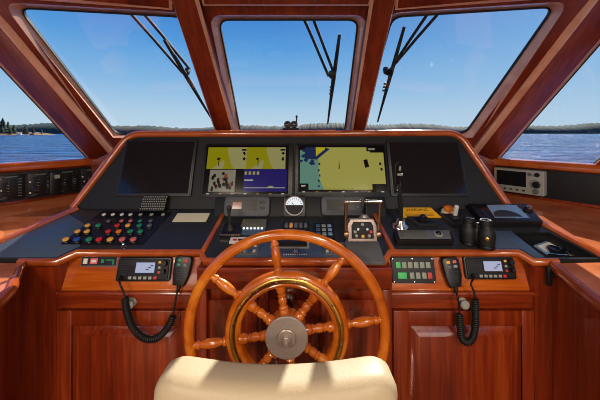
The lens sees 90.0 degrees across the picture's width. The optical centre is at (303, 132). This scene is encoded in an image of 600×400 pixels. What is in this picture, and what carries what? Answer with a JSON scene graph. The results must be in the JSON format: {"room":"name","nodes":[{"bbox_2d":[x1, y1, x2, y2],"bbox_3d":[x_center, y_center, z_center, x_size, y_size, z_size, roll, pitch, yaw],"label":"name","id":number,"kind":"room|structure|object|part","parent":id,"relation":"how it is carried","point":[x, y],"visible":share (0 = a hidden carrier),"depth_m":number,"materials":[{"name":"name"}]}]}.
{"room":"control cabin","nodes":[
{"label":"control cabin","id":0,"kind":"room"},
{"bbox_2d":[0,166,89,267],"bbox_3d":[-1.486,0.793,1.638,0.061,1.214,0.680,0,0,35],"label":"wall","id":1,"kind":"structure","parent":0,"point":[62,195],"depth_m":1.63,"materials":[{"name":"brown wood"}]},
{"bbox_2d":[0,194,77,238],"bbox_3d":[-1.270,0.430,1.501,0.422,0.145,0.632,0,0,35],"label":"countertop","id":2,"kind":"structure","parent":1,"relation":"attached to","point":[14,218],"depth_m":1.48,"materials":[{"name":"brown wood"}]},
{"bbox_2d":[0,63,88,157],"bbox_3d":[-1.548,-0.228,1.262,0.257,0.937,1.461,0,0,12],"label":"window","id":3,"kind":"structure","parent":1,"relation":"in","point":[2,67],"depth_m":1.59,"materials":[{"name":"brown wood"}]},
{"bbox_2d":[0,167,91,202],"bbox_3d":[-1.395,0.278,1.678,0.042,0.145,0.473,0,0,35],"label":"breaker panel","id":4,"kind":"object","parent":1,"relation":"attached to","point":[16,186],"visible":0.87,"depth_m":1.64,"materials":[{"name":"black plastic"}]},
{"bbox_2d":[0,158,93,172],"bbox_3d":[-1.471,0.176,1.628,0.076,0.048,0.680,0,0,35],"label":"trim","id":5,"kind":"structure","parent":1,"relation":"attached to","point":[76,162],"depth_m":1.64,"materials":[{"name":"brown wood"}]},
{"bbox_2d":[0,15,117,159],"bbox_3d":[-1.297,-0.269,1.522,0.225,1.091,1.178,0,0,12],"label":"window pillar","id":6,"kind":"structure","parent":1,"relation":"attached to","point":[87,130],"depth_m":1.53,"materials":[{"name":"brown wood"}]},
{"bbox_2d":[90,153,495,176],"bbox_3d":[-0.065,0.735,1.795,2.640,1.330,0.230,0,0,0],"label":"wall","id":7,"kind":"structure","parent":0,"point":[96,163],"depth_m":1.80,"materials":[{"name":"brown wood"}]},
{"bbox_2d":[0,0,176,142],"bbox_3d":[-0.868,-0.279,1.542,0.830,0.725,0.779,0,0,0],"label":"window","id":8,"kind":"structure","parent":7,"relation":"in","point":[13,12],"depth_m":1.33,"materials":[{"name":"brown wood"}]},
{"bbox_2d":[130,15,210,118],"bbox_3d":[-0.670,-0.341,1.594,0.084,0.513,0.562,0,0,28],"label":"windscreen wiper","id":9,"kind":"object","parent":8,"relation":"attached to","point":[177,64],"visible":0.95,"depth_m":1.55,"materials":[{"name":"black metal"}]},
{"bbox_3d":[-0.747,-0.459,1.504,0.017,0.272,0.330,0,0,31],"label":"arm","id":10,"kind":"part","parent":9,"relation":"part of","materials":[{"name":"black metal"}]},
{"bbox_3d":[-0.697,-0.469,1.501,0.017,0.255,0.306,0,0,30],"label":"arm","id":11,"kind":"part","parent":9,"relation":"part of","materials":[{"name":"black metal"}]},
{"bbox_3d":[-0.633,-0.275,1.669,0.024,0.381,0.401,0,0,16],"label":"blade","id":12,"kind":"part","parent":9,"relation":"part of","materials":[{"name":"black rubber"}]},
{"bbox_2d":[172,0,235,129],"bbox_3d":[-0.482,-0.298,1.524,0.116,0.667,0.652,0,0,3],"label":"trim","id":13,"kind":"structure","parent":7,"relation":"attached to","point":[191,15],"depth_m":1.44,"materials":[{"name":"brown wood"}]},
{"bbox_2d":[204,6,366,129],"bbox_3d":[-0.077,-0.281,1.565,0.864,0.728,0.709,0,0,0],"label":"window","id":14,"kind":"structure","parent":7,"relation":"in","point":[215,15],"depth_m":1.38,"materials":[{"name":"brown wood"}]},
{"bbox_2d":[303,21,340,123],"bbox_3d":[0.140,-0.323,1.616,0.175,0.537,0.520,0,0,20],"label":"windscreen wiper","id":15,"kind":"object","parent":14,"relation":"attached to","point":[331,74],"visible":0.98,"depth_m":1.58,"materials":[{"name":"black metal"}]},
{"bbox_3d":[0.056,-0.452,1.534,0.017,0.281,0.314,0,0,31],"label":"arm","id":16,"kind":"part","parent":15,"relation":"part of","materials":[{"name":"black metal"}]},
{"bbox_3d":[0.091,-0.461,1.525,0.017,0.262,0.289,0,0,30],"label":"arm","id":17,"kind":"part","parent":15,"relation":"part of","materials":[{"name":"black metal"}]},
{"bbox_3d":[0.163,-0.271,1.680,0.024,0.433,0.419,0,0,-2],"label":"blade","id":18,"kind":"part","parent":15,"relation":"part of","materials":[{"name":"black rubber"}]},
{"bbox_2d":[350,0,394,129],"bbox_3d":[0.328,-0.298,1.524,0.108,0.667,0.647,0,0,0],"label":"trim","id":19,"kind":"structure","parent":7,"relation":"attached to","point":[379,12],"depth_m":1.43,"materials":[{"name":"brown wood"}]},
{"bbox_2d":[384,0,588,141],"bbox_3d":[0.724,-0.279,1.547,0.856,0.725,0.788,0,0,0],"label":"window","id":20,"kind":"structure","parent":7,"relation":"in","point":[560,14],"depth_m":1.35,"materials":[{"name":"brown wood"}]},
{"bbox_2d":[377,15,438,121],"bbox_3d":[0.490,-0.326,1.604,0.143,0.520,0.528,0,0,-21],"label":"windscreen wiper","id":21,"kind":"object","parent":20,"relation":"attached to","point":[387,71],"visible":0.98,"depth_m":1.54,"materials":[{"name":"black metal"}]},
{"bbox_3d":[0.472,-0.291,1.657,0.024,0.449,0.435,0,0,-2],"label":"blade","id":22,"kind":"part","parent":21,"relation":"part of","materials":[{"name":"black rubber"}]},
{"bbox_3d":[0.527,-0.451,1.524,0.017,0.271,0.309,0,0,-26],"label":"arm","id":23,"kind":"part","parent":21,"relation":"part of","materials":[{"name":"black metal"}]},
{"bbox_3d":[0.555,-0.459,1.513,0.018,0.251,0.321,0,0,-35],"label":"arm","id":24,"kind":"part","parent":21,"relation":"part of","materials":[{"name":"black metal"}]},
{"bbox_3d":[-0.065,0.047,1.775,1.960,0.065,0.350,0,0,0],"label":"trim","id":25,"kind":"structure","parent":7,"relation":"attached to","visible":0},
{"bbox_2d":[283,115,298,129],"bbox_3d":[-0.074,-0.041,1.696,0.090,0.120,0.058,0,0,0],"label":"camera","id":26,"kind":"object","parent":25,"relation":"on","point":[287,124],"visible":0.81,"depth_m":1.67,"materials":[{"name":"black metal"}]},
{"bbox_2d":[501,166,599,266],"bbox_3d":[1.356,0.793,1.638,0.061,1.214,0.680,0,0,-35],"label":"wall","id":27,"kind":"structure","parent":0,"point":[528,196],"depth_m":1.58,"materials":[{"name":"brown wood"}]},
{"bbox_2d":[470,0,599,159],"bbox_3d":[1.167,-0.269,1.522,0.225,1.091,1.178,0,0,-12],"label":"window pillar","id":28,"kind":"structure","parent":27,"relation":"attached to","point":[580,36],"depth_m":1.47,"materials":[{"name":"brown wood"}]},
{"bbox_2d":[492,158,599,173],"bbox_3d":[1.341,0.176,1.628,0.076,0.048,0.680,0,0,-35],"label":"trim","id":29,"kind":"structure","parent":27,"relation":"attached to","point":[591,168],"depth_m":1.61,"materials":[{"name":"brown wood"}]},
{"bbox_2d":[496,166,599,205],"bbox_3d":[1.339,0.278,1.602,0.009,0.150,0.720,0,0,-35],"label":"panel","id":30,"kind":"object","parent":27,"relation":"attached to","point":[566,186],"visible":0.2,"depth_m":1.54,"materials":[{"name":"black plastic"}]},
{"bbox_2d":[494,167,546,195],"bbox_3d":[1.225,0.274,1.714,0.058,0.135,0.247,0,0,-35],"label":"display","id":31,"kind":"object","parent":30,"relation":"attached to","point":[523,181],"visible":0.92,"depth_m":1.68,"materials":[{"name":"grey plastic"},{"name":"glass"}]},
{"bbox_3d":[1.258,0.282,1.628,0.014,0.036,0.036,0,0,-35],"label":"knob","id":32,"kind":"part","parent":31,"relation":"part of","materials":[{"name":"black plastic"}]},
{"bbox_2d":[498,40,599,163],"bbox_3d":[1.418,-0.228,1.262,0.257,0.937,1.461,0,0,-12],"label":"window","id":33,"kind":"structure","parent":27,"relation":"in","point":[597,44],"depth_m":1.52,"materials":[{"name":"brown wood"}]},
{"bbox_2d":[506,194,599,249],"bbox_3d":[1.138,0.430,1.501,0.425,0.145,0.630,0,0,-35],"label":"countertop","id":34,"kind":"structure","parent":27,"relation":"attached to","point":[583,223],"depth_m":1.42,"materials":[{"name":"brown wood"}]},
{"bbox_3d":[-0.065,-0.690,-0.660,3.482,0.060,3.900,0,0,0],"label":"ceiling","id":35,"kind":"structure","parent":0,"visible":0},
{"bbox_2d":[43,0,173,9],"bbox_3d":[-0.900,-0.592,1.206,0.742,0.140,0.137,0,0,-6],"label":"trim","id":36,"kind":"structure","parent":35,"relation":"attached to","point":[153,4],"depth_m":1.23,"materials":[{"name":"brown wood"}]},
{"bbox_2d":[202,0,370,5],"bbox_3d":[-0.074,-0.594,1.236,0.725,0.121,0.120,0,0,0],"label":"trim","id":37,"kind":"structure","parent":35,"relation":"attached to","point":[205,2],"depth_m":1.24,"materials":[{"name":"brown wood"}]},
{"bbox_2d":[394,0,526,9],"bbox_3d":[0.802,-0.594,1.181,0.856,0.139,0.136,0,0,9],"label":"trim","id":38,"kind":"structure","parent":35,"relation":"attached to","point":[399,4],"depth_m":1.23,"materials":[{"name":"brown wood"}]},
{"bbox_3d":[-0.065,1.430,-0.300,3.582,0.060,5.000,0,0,0],"label":"floor","id":39,"kind":"structure","parent":0,"visible":0},
{"bbox_2d":[0,261,66,399],"bbox_3d":[-1.249,0.935,0.907,0.733,0.930,0.497,0,0,0],"label":"base cabinet","id":40,"kind":"object","parent":39,"relation":"on","point":[29,302],"visible":1,"depth_m":1.11,"materials":[{"name":"brown wood"}]},
{"bbox_2d":[0,263,21,291],"bbox_3d":[-1.261,0.498,0.890,0.708,0.042,0.462,0,0,0],"label":"countertop","id":41,"kind":"structure","parent":40,"relation":"on","point":[6,269],"depth_m":1.03,"materials":[{"name":"brown wood"}]},
{"bbox_2d":[57,296,196,399],"bbox_3d":[-0.668,0.999,1.280,0.537,0.802,0.365,0,0,0],"label":"base cabinet","id":42,"kind":"object","parent":39,"relation":"on","point":[99,357],"visible":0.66,"depth_m":1.12,"materials":[{"name":"brown wood"}]},
{"bbox_3d":[-0.668,0.629,1.140,0.537,0.062,0.028,0,0,0],"label":"rail","id":43,"kind":"part","parent":42,"relation":"part of","materials":[{"name":"brown wood"}]},
{"bbox_3d":[-0.666,0.995,1.134,0.410,0.551,0.020,0,0,0],"label":"door panel","id":44,"kind":"part","parent":42,"relation":"part of","materials":[{"name":"brown wood"}]},
{"bbox_3d":[-0.645,0.634,1.113,0.034,0.034,0.031,0,0,0],"label":"knob","id":45,"kind":"part","parent":42,"relation":"part of","materials":[{"name":"grey metal"}]},
{"bbox_2d":[154,356,397,399],"bbox_3d":[-0.056,0.938,0.745,0.486,0.924,0.380,0,0,0],"label":"chair","id":46,"kind":"object","parent":39,"relation":"on","point":[184,377],"visible":1,"depth_m":0.59,"materials":[{"name":"leather"}]},
{"bbox_2d":[197,262,391,373],"bbox_3d":[-0.036,0.949,1.278,0.724,0.901,0.335,0,0,0],"label":"base cabinet","id":47,"kind":"object","parent":39,"relation":"on","point":[357,300],"visible":0.4,"depth_m":1.12,"materials":[{"name":"brown wood"}]},
{"bbox_3d":[-0.265,0.994,1.128,0.191,0.741,0.010,0,0,0],"label":"panel","id":48,"kind":"part","parent":47,"relation":"part of","materials":[{"name":"brown wood"}]},
{"bbox_2d":[183,229,390,363],"bbox_3d":[-0.063,0.632,1.014,0.649,0.656,0.244,0,0,-8],"label":"steering wheel","id":49,"kind":"object","parent":47,"relation":"attached to","point":[286,335],"visible":0.79,"depth_m":0.94,"materials":[{"name":"brown wood"}]},
{"bbox_3d":[-0.054,0.632,0.923,0.132,0.132,0.013,0,0,0],"label":"hub plate","id":50,"kind":"part","parent":49,"relation":"part of","materials":[{"name":"metal"}]},
{"bbox_3d":[-0.036,0.539,1.125,0.724,0.080,0.030,0,0,0],"label":"rail","id":51,"kind":"part","parent":47,"relation":"part of","materials":[{"name":"brown wood"}]},
{"bbox_3d":[-0.036,0.994,1.128,0.191,0.741,0.010,0,0,0],"label":"panel","id":52,"kind":"part","parent":47,"relation":"part of","materials":[{"name":"brown wood"}]},
{"bbox_2d":[0,206,599,266],"bbox_3d":[-0.066,0.430,1.271,2.416,0.167,0.332,0,0,0],"label":"countertop","id":53,"kind":"structure","parent":47,"relation":"on","point":[38,244],"depth_m":1.20,"materials":[{"name":"grey"}]},
{"bbox_2d":[61,211,171,244],"bbox_3d":[-0.791,0.404,1.291,0.347,0.081,0.220,0,0,3],"label":"bank","id":54,"kind":"object","parent":53,"relation":"on","point":[108,227],"visible":1,"depth_m":1.27,"materials":[{"name":"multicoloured plastic"}]},
{"bbox_2d":[56,257,201,295],"bbox_3d":[-0.657,0.536,1.158,0.538,0.155,0.085,0,0,0],"label":"fascia board","id":55,"kind":"object","parent":53,"relation":"on","point":[78,281],"depth_m":1.14,"materials":[{"name":"brown wood"}]},
{"bbox_3d":[-0.793,0.497,1.162,0.140,0.038,0.019,0,0,0],"label":"alarm strip","id":56,"kind":"part","parent":55,"relation":"part of","materials":[{"name":"black plastic"}]},
{"bbox_3d":[-0.657,0.604,1.130,0.538,0.014,0.030,0,-18,0],"label":"moulding","id":57,"kind":"part","parent":55,"relation":"part of","materials":[{"name":"brown wood"}]},
{"bbox_2d":[116,257,172,280],"bbox_3d":[-0.611,0.523,1.142,0.204,0.084,0.056,0,0,0],"label":"radio","id":58,"kind":"object","parent":55,"relation":"attached to","point":[129,268],"visible":1,"depth_m":1.14,"materials":[{"name":"black plastic"}]},
{"bbox_2d":[118,262,128,274],"bbox_3d":[-0.685,0.514,1.140,0.033,0.046,0.002,0,-18,0],"label":"speaker grille","id":59,"kind":"object","parent":58,"relation":"attached to","point":[120,262],"depth_m":1.14,"materials":[{"name":"black plastic"}]},
{"bbox_2d":[118,278,178,342],"bbox_3d":[-0.575,0.650,1.097,0.234,0.224,0.042,0,0,0],"label":"coiled cord","id":60,"kind":"object","parent":58,"relation":"hanging from","point":[136,332],"visible":1,"depth_m":1.08,"materials":[{"name":"black plastic"}]},
{"bbox_3d":[-0.530,0.495,1.139,0.022,0.022,0.016,0,-18,0],"label":"knob","id":61,"kind":"part","parent":58,"relation":"part of","materials":[{"name":"black plastic"}]},
{"bbox_2d":[172,255,193,290],"bbox_3d":[-0.460,0.529,1.137,0.069,0.124,0.055,0,0,2],"label":"microphone","id":62,"kind":"object","parent":55,"relation":"hanging from","point":[182,269],"visible":0.99,"depth_m":1.13,"materials":[{"name":"black plastic"}]},
{"bbox_2d":[176,269,184,279],"bbox_3d":[-0.463,0.530,1.119,0.034,0.035,0.002,5,-18,2],"label":"grille","id":63,"kind":"object","parent":62,"relation":"attached to","point":[176,269],"depth_m":1.12,"materials":[{"name":"black plastic"}]},
{"bbox_2d":[139,195,167,210],"bbox_3d":[-0.704,0.331,1.405,0.118,0.072,0.046,0,0,0],"label":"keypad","id":64,"kind":"object","parent":53,"relation":"on","point":[149,202],"visible":1,"depth_m":1.40,"materials":[{"name":"black plastic"}]},
{"bbox_2d":[172,213,209,221],"bbox_3d":[-0.510,0.382,1.359,0.150,0.024,0.060,0,0,0],"label":"note card","id":65,"kind":"object","parent":53,"relation":"on","point":[180,217],"visible":1,"depth_m":1.36,"materials":[{"name":"paper"}]},
{"bbox_2d":[219,205,242,237],"bbox_3d":[-0.302,0.365,1.263,0.086,0.133,0.081,0,0,0],"label":"joystick","id":66,"kind":"object","parent":53,"relation":"on","point":[230,229],"visible":0.99,"depth_m":1.24,"materials":[{"name":"black plastic"}]},
{"bbox_2d":[229,237,245,243],"bbox_3d":[-0.265,0.434,1.213,0.069,0.017,0.035,0,0,0],"label":"label plate","id":67,"kind":"object","parent":53,"relation":"attached to","point":[233,240],"visible":0.61,"depth_m":1.21,"materials":[{"name":"white plastic"}]},
{"bbox_2d":[241,219,266,234],"bbox_3d":[-0.216,0.402,1.285,0.107,0.046,0.089,0,0,0],"label":"panel","id":68,"kind":"object","parent":53,"relation":"on","point":[250,226],"visible":0.89,"depth_m":1.27,"materials":[{"name":"black"}]},
{"bbox_3d":[-0.216,0.414,1.259,0.107,0.012,0.037,0,20,0],"label":"plate","id":69,"kind":"part","parent":68,"relation":"part of","materials":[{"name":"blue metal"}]},
{"bbox_2d":[233,242,344,257],"bbox_3d":[-0.047,0.450,1.165,0.450,0.037,0.076,0,0,0],"label":"plate","id":70,"kind":"object","parent":53,"relation":"on","point":[287,249],"visible":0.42,"depth_m":1.15,"materials":[{"name":"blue plastic"}]},
{"bbox_2d":[69,130,511,209],"bbox_3d":[-0.060,0.180,1.511,2.117,0.395,0.188,0,0,0],"label":"dashboard","id":71,"kind":"object","parent":53,"relation":"on","point":[98,193],"visible":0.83,"depth_m":1.50,"materials":[{"name":"black plastic"}]},
{"bbox_2d":[115,139,197,196],"bbox_3d":[-0.726,0.173,1.496,0.366,0.279,0.115,0,0,0],"label":"monitor","id":72,"kind":"object","parent":71,"relation":"attached to","point":[148,166],"visible":0.99,"depth_m":1.48,"materials":[{"name":"black plastic"}]},
{"bbox_2d":[200,144,292,197],"bbox_3d":[-0.278,0.185,1.492,0.447,0.263,0.108,0,0,0],"label":"monitor","id":73,"kind":"object","parent":71,"relation":"attached to","point":[229,170],"visible":0.96,"depth_m":1.48,"materials":[{"name":"black plastic"}]},
{"bbox_2d":[295,144,389,197],"bbox_3d":[0.184,0.185,1.492,0.457,0.263,0.108,0,0,0],"label":"monitor","id":74,"kind":"object","parent":71,"relation":"attached to","point":[321,170],"visible":0.97,"depth_m":1.48,"materials":[{"name":"yellow glass"}]},
{"bbox_2d":[386,140,468,196],"bbox_3d":[0.606,0.175,1.495,0.376,0.274,0.113,0,0,0],"label":"monitor","id":75,"kind":"object","parent":71,"relation":"attached to","point":[430,168],"visible":1,"depth_m":1.48,"materials":[{"name":"black plastic"}]},
{"bbox_3d":[-0.034,0.402,1.289,0.112,0.029,0.053,0,0,0],"label":"switch strip","id":76,"kind":"part","parent":53,"relation":"part of","materials":[{"name":"black plastic"}]},
{"bbox_2d":[214,197,385,215],"bbox_3d":[-0.018,0.362,1.405,0.791,0.123,0.100,0,0,0],"label":"instrument riser","id":77,"kind":"object","parent":53,"relation":"on","point":[313,204],"visible":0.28,"depth_m":1.39,"materials":[{"name":"black plastic"}]},
{"bbox_2d":[224,196,269,216],"bbox_3d":[-0.261,0.338,1.375,0.208,0.090,0.050,0,0,0],"label":"display","id":78,"kind":"object","parent":77,"relation":"attached to","point":[241,206],"visible":0.95,"depth_m":1.36,"materials":[{"name":"grey plastic"}]},
{"bbox_2d":[283,196,305,216],"bbox_3d":[-0.044,0.336,1.376,0.103,0.094,0.051,0,0,0],"label":"round gauge","id":79,"kind":"object","parent":77,"relation":"attached to","point":[293,206],"visible":1,"depth_m":1.37,"materials":[{"name":"black plastic"}]},
{"bbox_2d":[321,196,366,215],"bbox_3d":[0.182,0.336,1.375,0.208,0.086,0.049,0,0,0],"label":"display","id":80,"kind":"object","parent":77,"relation":"attached to","point":[330,205],"visible":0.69,"depth_m":1.36,"materials":[{"name":"grey plastic"}]},
{"bbox_2d":[314,223,334,239],"bbox_3d":[0.084,0.413,1.263,0.084,0.044,0.094,0,0,0],"label":"panel","id":81,"kind":"object","parent":53,"relation":"on","point":[325,229],"visible":0.88,"depth_m":1.26,"materials":[{"name":"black plastic"}]},
{"bbox_2d":[343,199,384,264],"bbox_3d":[0.230,0.369,1.168,0.146,0.222,0.154,0,0,0],"label":"throttle control","id":82,"kind":"object","parent":53,"relation":"on","point":[361,235],"visible":0.94,"depth_m":1.17,"materials":[{"name":"grey"}]},
{"bbox_3d":[0.166,0.343,1.183,0.017,0.148,0.042,0,0,0],"label":"lever","id":83,"kind":"part","parent":82,"relation":"part of","materials":[{"name":"gold metal"}]},
{"bbox_3d":[0.230,0.454,1.148,0.135,0.012,0.120,0,20,0],"label":"plate","id":84,"kind":"part","parent":82,"relation":"part of","materials":[{"name":"grey metal"}]},
{"bbox_3d":[0.294,0.343,1.183,0.017,0.148,0.042,0,0,0],"label":"lever","id":85,"kind":"part","parent":82,"relation":"part of","materials":[{"name":"gold metal"}]},
{"bbox_2d":[358,199,369,217],"bbox_3d":[0.268,0.344,1.345,0.055,0.109,0.059,0,0,38],"label":"stick","id":86,"kind":"object","parent":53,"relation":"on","point":[363,215],"visible":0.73,"depth_m":1.33,"materials":[{"name":"metal"}]},
{"bbox_2d":[391,160,409,229],"bbox_3d":[0.394,0.263,1.262,0.080,0.312,0.165,0,0,31],"label":"gooseneck lamp","id":87,"kind":"object","parent":53,"relation":"on","point":[399,223],"visible":0.99,"depth_m":1.26,"materials":[{"name":"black metal"}]},
{"bbox_2d":[398,208,440,217],"bbox_3d":[0.528,0.365,1.375,0.186,0.039,0.042,0,0,0],"label":"placard","id":88,"kind":"object","parent":53,"relation":"on","point":[429,212],"visible":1,"depth_m":1.37,"materials":[{"name":"orange"}]},
{"bbox_2d":[405,214,433,215],"bbox_3d":[0.525,0.370,1.364,0.129,0.001,0.015,0,42,0],"label":"print","id":89,"kind":"object","parent":88,"relation":"on","point":[405,214],"depth_m":1.36},
{"bbox_2d":[407,214,437,226],"bbox_3d":[0.521,0.382,1.323,0.115,0.050,0.060,0,0,0],"label":"panel","id":90,"kind":"object","parent":53,"relation":"on","point":[422,220],"visible":1,"depth_m":1.30,"materials":[{"name":"grey plastic"}]},
{"bbox_2d":[393,230,453,245],"bbox_3d":[0.484,0.419,1.210,0.241,0.055,0.065,0,0,0],"label":"controller","id":91,"kind":"object","parent":53,"relation":"on","point":[401,237],"visible":1,"depth_m":1.19,"materials":[{"name":"black plastic"}]},
{"bbox_3d":[0.485,0.407,1.204,0.215,0.003,0.050,0,20,0],"label":"plate","id":92,"kind":"part","parent":91,"relation":"part of","materials":[{"name":"grey metal"}]},
{"bbox_2d":[439,205,461,225],"bbox_3d":[0.670,0.360,1.354,0.085,0.089,0.137,0,0,-23],"label":"panel","id":93,"kind":"object","parent":53,"relation":"on","point":[453,218],"depth_m":1.33,"materials":[{"name":"grey plastic"}]},
{"bbox_3d":[0.663,0.359,1.385,0.059,0.053,0.059,0,0,-39],"label":"stop button","id":94,"kind":"part","parent":93,"relation":"part of","materials":[{"name":"orange plastic"}]},
{"bbox_3d":[0.668,0.341,1.320,0.020,0.048,0.020,0,20,0],"label":"knob","id":95,"kind":"part","parent":93,"relation":"part of","materials":[{"name":"white plastic"}]},
{"bbox_2d":[388,257,539,295],"bbox_3d":[0.593,0.536,1.158,0.572,0.155,0.085,0,0,0],"label":"fascia board","id":96,"kind":"object","parent":53,"relation":"on","point":[519,286],"visible":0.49,"depth_m":1.14,"materials":[{"name":"brown wood"}]},
{"bbox_2d":[390,257,435,282],"bbox_3d":[0.418,0.526,1.150,0.166,0.090,0.040,0,0,0],"label":"keypad","id":97,"kind":"object","parent":96,"relation":"attached to","point":[404,269],"visible":1,"depth_m":1.15,"materials":[{"name":"grey plastic"}]},
{"bbox_2d":[439,256,461,292],"bbox_3d":[0.557,0.534,1.135,0.069,0.124,0.055,0,0,-2],"label":"microphone","id":98,"kind":"object","parent":96,"relation":"hanging from","point":[450,266],"visible":1,"depth_m":1.12,"materials":[{"name":"black plastic"}]},
{"bbox_3d":[0.593,0.604,1.130,0.572,0.014,0.030,0,-18,0],"label":"moulding","id":99,"kind":"part","parent":96,"relation":"part of","materials":[{"name":"brown wood"}]},
{"bbox_2d":[462,257,516,278],"bbox_3d":[0.711,0.518,1.144,0.193,0.081,0.055,0,0,0],"label":"radio","id":100,"kind":"object","parent":96,"relation":"attached to","point":[480,267],"visible":1,"depth_m":1.14,"materials":[{"name":"black plastic"}]},
{"bbox_2d":[456,276,479,346],"bbox_3d":[0.595,0.653,1.099,0.090,0.242,0.043,0,0,0],"label":"coiled cord","id":101,"kind":"object","parent":100,"relation":"hanging from","point":[472,338],"visible":1,"depth_m":1.08,"materials":[{"name":"black plastic"}]},
{"bbox_2d":[468,261,477,272],"bbox_3d":[0.641,0.509,1.141,0.031,0.044,0.002,0,-18,0],"label":"speaker grille","id":102,"kind":"object","parent":100,"relation":"attached to","point":[468,261],"depth_m":1.14,"materials":[{"name":"black plastic"}]},
{"bbox_3d":[0.788,0.491,1.141,0.022,0.022,0.016,0,-18,0],"label":"knob","id":103,"kind":"part","parent":100,"relation":"part of","materials":[{"name":"black plastic"}]},
{"bbox_2d":[459,216,495,250],"bbox_3d":[0.684,0.392,1.186,0.127,0.109,0.066,0,0,40],"label":"binoculars","id":104,"kind":"object","parent":53,"relation":"on","point":[470,231],"visible":1,"depth_m":1.18,"materials":[{"name":"black rubber"}]},
{"bbox_2d":[467,204,542,227],"bbox_3d":[0.907,0.366,1.352,0.278,0.083,0.136,0,0,0],"label":"display","id":105,"kind":"object","parent":53,"relation":"on","point":[501,215],"visible":0.99,"depth_m":1.32,"materials":[{"name":"black plastic"}]},
{"bbox_3d":[1.012,0.338,1.352,0.036,0.024,0.036,0,20,0],"label":"thumb knob","id":106,"kind":"part","parent":105,"relation":"part of","materials":[{"name":"black plastic"}]},
{"bbox_2d":[534,241,560,254],"bbox_3d":[1.014,0.474,1.246,0.101,0.034,0.051,0,0,-19],"label":"booklet","id":107,"kind":"object","parent":53,"relation":"on","point":[542,246],"visible":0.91,"depth_m":1.24,"materials":[{"name":"white paper"}]},
{"bbox_2d":[546,245,573,255],"bbox_3d":[1.046,0.476,1.220,0.113,0.030,0.048,0,0,4],"label":"sunglasses","id":108,"kind":"object","parent":53,"relation":"on","point":[552,249],"visible":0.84,"depth_m":1.21,"materials":[{"name":"black plastic"}]},
{"bbox_3d":[0.194,0.994,1.128,0.191,0.741,0.010,0,0,0],"label":"panel","id":109,"kind":"part","parent":47,"relation":"part of","materials":[{"name":"brown wood"}]},
{"bbox_2d":[392,296,533,399],"bbox_3d":[0.603,0.999,1.280,0.560,0.802,0.365,0,0,0],"label":"base cabinet","id":110,"kind":"object","parent":39,"relation":"on","point":[430,362],"visible":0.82,"depth_m":1.12,"materials":[{"name":"brown wood"}]},
{"bbox_3d":[0.603,0.629,1.140,0.560,0.062,0.028,0,0,0],"label":"rail","id":111,"kind":"part","parent":110,"relation":"part of","materials":[{"name":"brown wood"}]},
{"bbox_3d":[0.594,0.634,1.113,0.034,0.034,0.031,0,0,0],"label":"knob","id":112,"kind":"part","parent":110,"relation":"part of","materials":[{"name":"grey"}]},
{"bbox_3d":[0.603,0.995,1.134,0.429,0.551,0.020,0,0,0],"label":"door panel","id":113,"kind":"part","parent":110,"relation":"part of","materials":[{"name":"brown wood"}]},
{"bbox_2d":[524,261,599,399],"bbox_3d":[1.163,0.935,0.907,0.645,0.930,0.497,0,0,0],"label":"base cabinet","id":114,"kind":"object","parent":39,"relation":"on","point":[566,310],"visible":1,"depth_m":1.06,"materials":[{"name":"brown wood"}]},
{"bbox_2d":[556,263,599,295],"bbox_3d":[1.175,0.498,0.890,0.620,0.042,0.462,0,0,0],"label":"countertop","id":115,"kind":"structure","parent":114,"relation":"on","point":[588,274],"depth_m":1.03,"materials":[{"name":"brown wood"}]},
{"label":"outside","id":116,"kind":"structure","parent":0,"visible":0},
{"bbox_2d":[10,122,599,133],"bbox_3d":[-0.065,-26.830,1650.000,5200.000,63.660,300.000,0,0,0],"label":"hills","id":117,"kind":"structure","parent":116,"point":[590,128],"depth_m":1540.79,"materials":[{"name":"green plant"}]},
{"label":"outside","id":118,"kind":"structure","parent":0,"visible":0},
{"bbox_2d":[0,134,599,162],"bbox_3d":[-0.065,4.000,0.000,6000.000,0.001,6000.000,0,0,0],"label":"sea","id":119,"kind":"structure","parent":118,"point":[580,148],"depth_m":77.43,"materials":[{"name":"liquid"}]},
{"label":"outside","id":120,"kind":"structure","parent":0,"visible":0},
{"bbox_2d":[0,132,53,134],"bbox_3d":[-631.933,1.500,555.000,310.000,6.000,110.000,0,0,0],"label":"shore","id":121,"kind":"structure","parent":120,"point":[16,133],"depth_m":547.04,"materials":[{"name":"beige sand"}]},
{"bbox_2d":[0,121,8,132],"bbox_3d":[-524.891,-9.990,524.817,14.771,23.980,14.999,0,0,0],"label":"tree","id":122,"kind":"object","parent":121,"relation":"on","point":[3,124],"visible":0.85,"depth_m":523.59,"materials":[{"name":"green plant"}]}
]}

